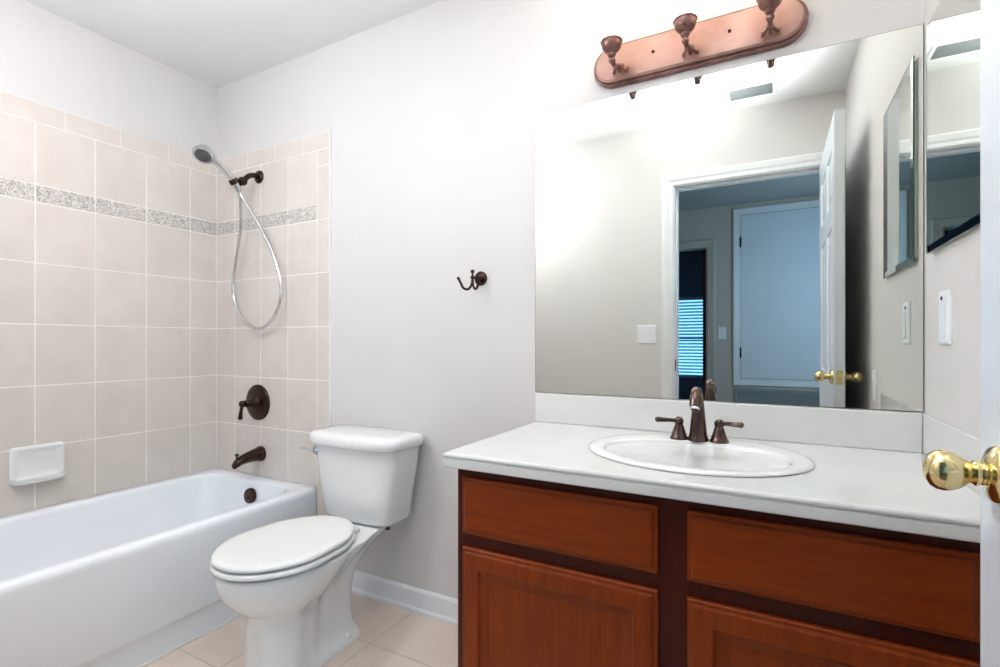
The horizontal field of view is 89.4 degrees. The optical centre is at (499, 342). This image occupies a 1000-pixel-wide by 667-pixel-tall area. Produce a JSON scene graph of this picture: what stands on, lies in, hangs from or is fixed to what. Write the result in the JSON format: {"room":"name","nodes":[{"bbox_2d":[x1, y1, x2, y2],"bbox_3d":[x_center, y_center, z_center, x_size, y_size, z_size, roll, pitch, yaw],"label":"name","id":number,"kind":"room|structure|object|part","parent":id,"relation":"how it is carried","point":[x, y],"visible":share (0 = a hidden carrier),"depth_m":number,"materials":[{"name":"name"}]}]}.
{"room":"bathroom","nodes":[
{"label":"bathroom","id":0,"kind":"room"},
{"bbox_2d":[0,0,217,516],"bbox_3d":[-1.911,-0.128,1.982,0.109,2.420,1.600,0,0,28],"label":"wall","id":1,"kind":"structure","parent":0,"point":[108,212],"depth_m":2.19,"materials":[{"name":"tile"}]},
{"bbox_2d":[8,441,65,485],"bbox_3d":[-1.812,0.479,1.989,0.057,0.144,0.174,0,0,28],"label":"soap dish","id":2,"kind":"object","parent":1,"relation":"attached to","point":[32,464],"visible":1,"depth_m":1.99,"materials":[{"name":"white ceramic"}]},
{"bbox_2d":[8,471,65,485],"bbox_3d":[-1.810,0.539,1.988,0.053,0.023,0.174,0,0,28],"label":"soap tray","id":3,"kind":"object","parent":2,"relation":"on","point":[36,476],"depth_m":1.97,"materials":[{"name":"white ceramic"}]},
{"bbox_2d":[25,0,441,87],"bbox_3d":[-0.595,-1.378,1.259,3.112,0.080,1.815,0,0,28],"label":"ceiling","id":4,"kind":"structure","parent":0,"point":[217,43],"depth_m":2.13,"materials":[{"name":"paint"}]},
{"bbox_2d":[144,592,457,666],"bbox_3d":[-0.618,1.122,1.215,2.912,0.080,1.715,0,0,28],"label":"floor","id":5,"kind":"structure","parent":0,"point":[390,635],"depth_m":1.81,"materials":[{"name":"beige tile"}]},
{"bbox_2d":[0,468,316,666],"bbox_3d":[-1.540,0.873,1.784,0.742,0.419,1.587,0,0,28],"label":"bathtub","id":6,"kind":"object","parent":5,"relation":"on","point":[124,577],"visible":0.79,"depth_m":1.80,"materials":[{"name":"white ceramic"}]},
{"bbox_3d":[-1.191,0.732,2.404,0.072,0.073,0.026,0,0,28],"label":"overflow plate","id":7,"kind":"part","parent":6,"relation":"part of","materials":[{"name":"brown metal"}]},
{"bbox_2d":[210,424,423,666],"bbox_3d":[-0.665,0.718,1.795,0.481,0.729,0.717,0,0,28],"label":"toilet","id":8,"kind":"object","parent":5,"relation":"on","point":[290,580],"visible":1,"depth_m":1.72,"materials":[{"name":"white ceramic"}]},
{"bbox_3d":[-0.705,0.684,1.676,0.373,0.020,0.470,0,0,28],"label":"seat","id":9,"kind":"part","parent":8,"relation":"part of","materials":[{"name":"white plastic"}]},
{"bbox_3d":[-0.704,0.660,1.677,0.369,0.020,0.467,0,0,28],"label":"lid","id":10,"kind":"part","parent":8,"relation":"part of","materials":[{"name":"white plastic"}]},
{"bbox_3d":[-0.653,0.891,1.772,0.352,0.382,0.672,0,0,28],"label":"bowl","id":11,"kind":"part","parent":8,"relation":"part of","materials":[{"name":"white ceramic"}]},
{"bbox_3d":[-0.766,0.432,2.025,0.083,0.034,0.029,0,0,28],"label":"flush lever","id":12,"kind":"part","parent":8,"relation":"part of","materials":[{"name":"silver metal"}]},
{"bbox_3d":[-0.543,0.379,2.001,0.464,0.052,0.240,0,0,28],"label":"tank lid","id":13,"kind":"part","parent":8,"relation":"part of","materials":[{"name":"white ceramic"}]},
{"bbox_3d":[-0.539,0.549,2.008,0.432,0.293,0.206,0,0,28],"label":"tank","id":14,"kind":"part","parent":8,"relation":"part of","materials":[{"name":"white ceramic"}]},
{"bbox_2d":[458,469,979,666],"bbox_3d":[0.470,0.699,1.271,1.048,0.766,0.534,0,0,28],"label":"vanity cabinet","id":15,"kind":"object","parent":5,"relation":"on","point":[551,574],"visible":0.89,"depth_m":1.02,"materials":[{"name":"brown wood"}]},
{"bbox_3d":[0.117,0.413,1.169,0.483,0.143,0.019,0,0,28],"label":"drawer","id":16,"kind":"part","parent":15,"relation":"part of","materials":[{"name":"brown wood"}]},
{"bbox_3d":[0.117,0.748,1.169,0.483,0.458,0.019,0,0,28],"label":"cabinet door","id":17,"kind":"part","parent":15,"relation":"part of","materials":[{"name":"brown wood"}]},
{"bbox_2d":[443,393,979,542],"bbox_3d":[0.462,0.246,1.273,1.067,0.137,0.579,0,0,28],"label":"countertop","id":18,"kind":"structure","parent":15,"relation":"on","point":[867,471],"depth_m":1.18,"materials":[{"name":"white stone"}]},
{"bbox_2d":[655,386,743,443],"bbox_3d":[0.536,0.195,1.367,0.227,0.150,0.114,0,0,28],"label":"faucet","id":19,"kind":"object","parent":18,"relation":"on","point":[698,428],"visible":1,"depth_m":1.37,"materials":[{"name":"brown metal"}]},
{"bbox_3d":[0.474,0.220,1.415,0.078,0.023,0.025,0,0,11],"label":"handle lever","id":20,"kind":"part","parent":19,"relation":"part of","materials":[{"name":"brown metal"}]},
{"bbox_3d":[0.500,0.247,1.410,0.049,0.044,0.049,0,0,28],"label":"handle","id":21,"kind":"part","parent":19,"relation":"part of","materials":[{"name":"brown metal"}]},
{"bbox_3d":[0.532,0.195,1.364,0.055,0.150,0.105,0,0,28],"label":"spout","id":22,"kind":"part","parent":19,"relation":"part of","materials":[{"name":"brown metal"}]},
{"bbox_3d":[0.591,0.247,1.361,0.049,0.044,0.049,0,0,28],"label":"handle","id":23,"kind":"part","parent":19,"relation":"part of","materials":[{"name":"brown metal"}]},
{"bbox_3d":[0.609,0.220,1.342,0.025,0.023,0.078,0,0,-44],"label":"handle lever","id":24,"kind":"part","parent":19,"relation":"part of","materials":[{"name":"brown metal"}]},
{"bbox_2d":[589,434,814,476],"bbox_3d":[0.482,0.344,1.263,0.520,0.151,0.444,0,0,28],"label":"sink","id":25,"kind":"object","parent":18,"relation":"in","point":[737,458],"visible":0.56,"depth_m":1.23,"materials":[{"name":"white ceramic"}]},
{"bbox_3d":[0.578,0.413,0.919,0.448,0.143,0.019,0,0,28],"label":"drawer","id":26,"kind":"part","parent":15,"relation":"part of","materials":[{"name":"brown wood"}]},
{"bbox_3d":[0.578,0.748,0.919,0.448,0.458,0.019,0,0,28],"label":"cabinet door","id":27,"kind":"part","parent":15,"relation":"part of","materials":[{"name":"brown wood"}]},
{"bbox_2d":[217,0,923,598],"bbox_3d":[-0.188,-0.128,2.007,3.112,2.420,0.112,0,0,28],"label":"wall","id":28,"kind":"structure","parent":0,"point":[396,157],"depth_m":2.06,"materials":[{"name":"paint"}]},
{"bbox_2d":[228,170,263,185],"bbox_3d":[-1.223,-0.789,2.419,0.064,0.112,0.158,0,0,28],"label":"bracket","id":29,"kind":"object","parent":28,"relation":"attached to","point":[258,176],"visible":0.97,"depth_m":2.42,"materials":[{"name":"brown metal"}]},
{"bbox_2d":[192,144,282,329],"bbox_3d":[-1.241,-0.466,2.317,0.372,0.816,0.287,0,0,28],"label":"shower","id":30,"kind":"object","parent":29,"relation":"attached to","point":[202,153],"visible":0.99,"depth_m":2.37,"materials":[{"name":"silver metal"}]},
{"bbox_2d":[232,446,265,468],"bbox_3d":[-1.206,0.552,2.418,0.074,0.084,0.143,0,0,28],"label":"tub spout","id":31,"kind":"object","parent":28,"relation":"attached to","point":[258,453],"visible":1,"depth_m":2.41,"materials":[{"name":"brown metal"}]},
{"bbox_2d":[238,384,269,419],"bbox_3d":[-1.217,0.297,2.447,0.176,0.176,0.102,0,0,28],"label":"shower valve","id":32,"kind":"object","parent":28,"relation":"attached to","point":[257,402],"visible":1,"depth_m":2.46,"materials":[{"name":"brown metal"}]},
{"bbox_3d":[-1.234,0.327,2.417,0.036,0.091,0.034,0,0,28],"label":"lever","id":33,"kind":"part","parent":32,"relation":"part of","materials":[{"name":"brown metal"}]},
{"bbox_2d":[351,570,457,625],"bbox_3d":[-0.308,1.036,2.012,1.025,0.092,0.018,0,0,28],"label":"baseboard","id":34,"kind":"structure","parent":28,"relation":"attached to","point":[430,604],"depth_m":2.05,"materials":[{"name":"white paint"}]},
{"bbox_2d":[457,269,486,289],"bbox_3d":[-0.092,-0.226,1.847,0.096,0.077,0.103,0,0,28],"label":"robe hook","id":35,"kind":"object","parent":28,"relation":"attached to","point":[480,278],"visible":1,"depth_m":1.84,"materials":[{"name":"brown metal"}]},
{"bbox_3d":[-0.090,-0.247,1.858,0.017,0.037,0.057,0,0,28],"label":"post","id":36,"kind":"part","parent":35,"relation":"part of","materials":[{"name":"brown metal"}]},
{"bbox_2d":[584,0,808,88],"bbox_3d":[0.531,-0.943,1.440,0.608,0.227,0.222,0,0,28],"label":"vanity light","id":37,"kind":"object","parent":28,"relation":"attached to","point":[769,25],"visible":1,"depth_m":1.48,"materials":[{"name":"orange metal"}]},
{"bbox_3d":[0.335,-0.974,1.516,0.167,0.164,0.167,0,0,28],"label":"lamp shade","id":38,"kind":"part","parent":37,"relation":"part of","materials":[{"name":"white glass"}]},
{"bbox_3d":[0.360,-0.864,1.562,0.050,0.050,0.119,0,0,28],"label":"lamp arm","id":39,"kind":"part","parent":37,"relation":"part of","materials":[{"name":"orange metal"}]},
{"bbox_3d":[0.519,-0.974,1.416,0.167,0.164,0.167,0,0,28],"label":"lamp shade","id":40,"kind":"part","parent":37,"relation":"part of","materials":[{"name":"white glass"}]},
{"bbox_3d":[0.544,-0.864,1.462,0.050,0.050,0.119,0,0,28],"label":"lamp arm","id":41,"kind":"part","parent":37,"relation":"part of","materials":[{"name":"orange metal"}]},
{"bbox_3d":[0.729,-0.864,1.362,0.050,0.050,0.119,0,0,28],"label":"lamp arm","id":42,"kind":"part","parent":37,"relation":"part of","materials":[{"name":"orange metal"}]},
{"bbox_2d":[535,393,922,452],"bbox_3d":[0.593,0.228,1.521,1.062,0.100,0.019,0,0,28],"label":"backsplash","id":43,"kind":"structure","parent":28,"relation":"attached to","point":[854,428],"depth_m":1.43,"materials":[{"name":"white stone"}]},
{"bbox_2d":[535,23,923,411],"bbox_3d":[0.596,-0.313,1.528,1.072,0.978,0.004,0,0,28],"label":"wall mirror","id":44,"kind":"object","parent":28,"relation":"attached to","point":[751,233],"visible":0.91,"depth_m":1.46,"materials":[{"name":"white mirror"}]},
{"bbox_2d":[924,0,979,438],"bbox_3d":[0.733,-0.128,0.547,0.100,2.420,1.600,0,0,28],"label":"wall","id":45,"kind":"structure","parent":0,"point":[951,372],"depth_m":1.07,"materials":[{"name":"paint"}]},
{"bbox_2d":[939,289,951,344],"bbox_3d":[0.976,-0.053,1.110,0.010,0.119,0.078,0,0,28],"label":"wall switch","id":46,"kind":"object","parent":45,"relation":"attached to","point":[945,297],"visible":1,"depth_m":1.09,"materials":[{"name":"white plastic"}]},
{"bbox_2d":[926,0,979,253],"bbox_3d":[0.933,-0.484,1.034,0.013,0.544,0.411,0,0,28],"label":"medicine cabinet","id":47,"kind":"object","parent":45,"relation":"attached to","point":[953,29],"visible":0.71,"depth_m":1.03,"materials":[{"name":"silver metal"}]},
{"bbox_2d":[922,0,999,666],"bbox_3d":[0.405,0.063,0.257,0.167,2.014,0.780,0,0,28],"label":"door","id":48,"kind":"structure","parent":45,"relation":"in","point":[945,470],"depth_m":0.57,"materials":[{"name":"white paint"}]},
{"bbox_3d":[0.506,0.144,0.565,0.052,0.045,0.045,0,0,28],"label":"knob","id":49,"kind":"part","parent":48,"relation":"part of","materials":[{"name":"gold metal"}]}
]}

